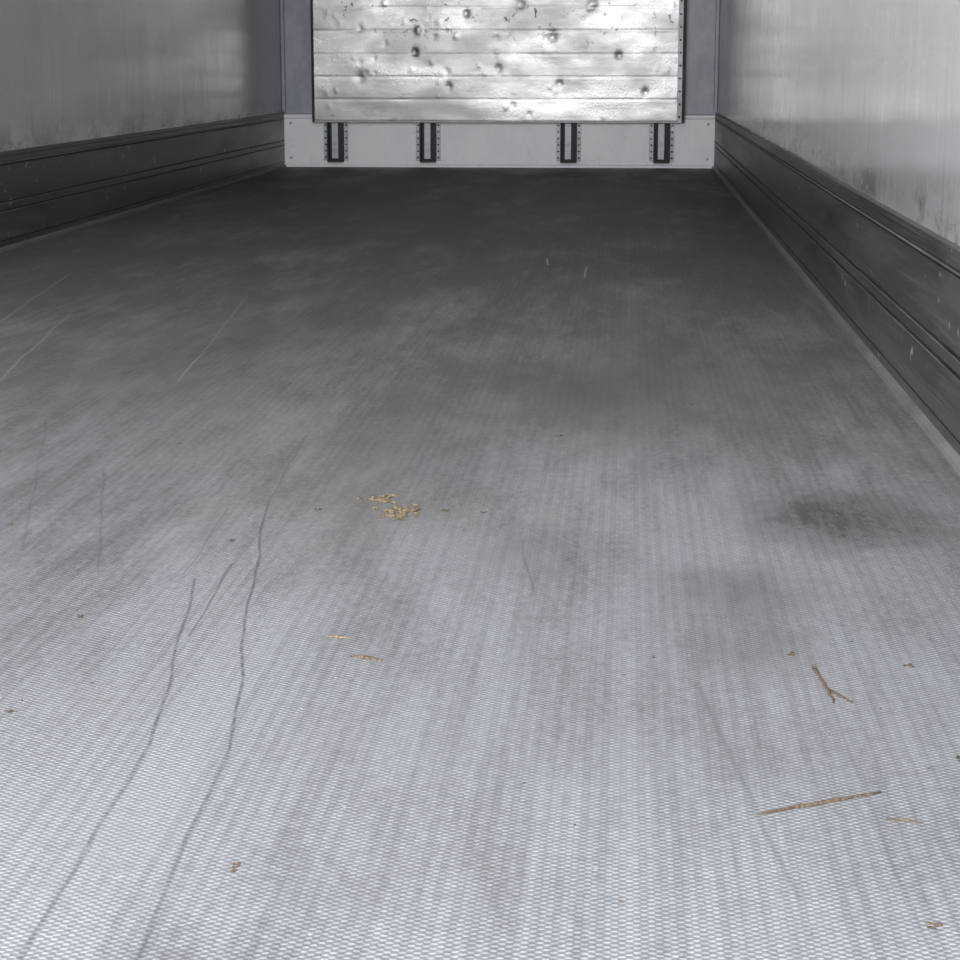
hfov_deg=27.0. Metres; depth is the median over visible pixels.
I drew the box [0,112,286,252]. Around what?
baseboard
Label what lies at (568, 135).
mounting bracket
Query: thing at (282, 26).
trim
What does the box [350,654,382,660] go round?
wood splinter
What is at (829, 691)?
wood splinter
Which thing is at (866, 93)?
wall
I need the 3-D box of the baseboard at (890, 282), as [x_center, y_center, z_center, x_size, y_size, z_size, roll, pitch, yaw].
[0.922,-0.791,5.876,0.024,0.305,11.030,1,12,4]
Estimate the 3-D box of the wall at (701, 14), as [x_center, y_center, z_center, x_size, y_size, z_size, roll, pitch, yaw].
[0.106,-3.031,11.159,2.465,2.660,0.080,1,12,4]
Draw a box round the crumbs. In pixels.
[5,262,959,955]
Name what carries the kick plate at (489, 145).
attached to the wall at (701, 14)
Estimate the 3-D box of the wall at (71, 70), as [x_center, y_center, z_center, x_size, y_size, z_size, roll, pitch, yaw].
[-1.561,-1.929,5.864,0.080,2.660,11.110,1,12,4]
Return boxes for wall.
[0,0,281,151]
[282,0,716,145]
[717,0,959,245]
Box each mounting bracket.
[323,123,348,161]
[416,123,440,162]
[556,123,580,162]
[649,123,674,162]
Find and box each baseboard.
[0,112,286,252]
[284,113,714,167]
[712,113,959,474]
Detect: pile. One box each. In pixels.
[356,494,396,503]
[372,503,419,519]
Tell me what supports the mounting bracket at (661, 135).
attached to the wall at (701, 14)
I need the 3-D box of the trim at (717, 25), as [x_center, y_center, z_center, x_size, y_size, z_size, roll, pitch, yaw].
[1.321,-3.184,10.985,0.022,2.290,0.022,1,12,4]
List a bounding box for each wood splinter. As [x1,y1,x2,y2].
[327,635,349,638]
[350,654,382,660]
[757,791,881,814]
[812,665,852,703]
[886,818,921,822]
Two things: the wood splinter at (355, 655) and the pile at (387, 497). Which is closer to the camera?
the wood splinter at (355, 655)
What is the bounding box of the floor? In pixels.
[0,167,959,959]
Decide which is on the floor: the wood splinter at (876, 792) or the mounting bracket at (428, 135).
the wood splinter at (876, 792)
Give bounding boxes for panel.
[310,0,686,122]
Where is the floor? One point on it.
(130, 797)
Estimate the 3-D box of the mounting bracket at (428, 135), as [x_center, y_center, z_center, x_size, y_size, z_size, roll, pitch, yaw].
[-0.295,-1.910,11.324,0.140,0.220,0.050,1,12,4]
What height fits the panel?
2.058 m
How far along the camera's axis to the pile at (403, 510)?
2.62 m
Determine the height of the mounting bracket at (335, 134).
0.220 m
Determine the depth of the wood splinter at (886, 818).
1.55 m
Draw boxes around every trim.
[280,0,285,111]
[713,0,719,111]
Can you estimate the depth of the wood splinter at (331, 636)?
2.04 m
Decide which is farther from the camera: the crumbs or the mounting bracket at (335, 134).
the mounting bracket at (335, 134)

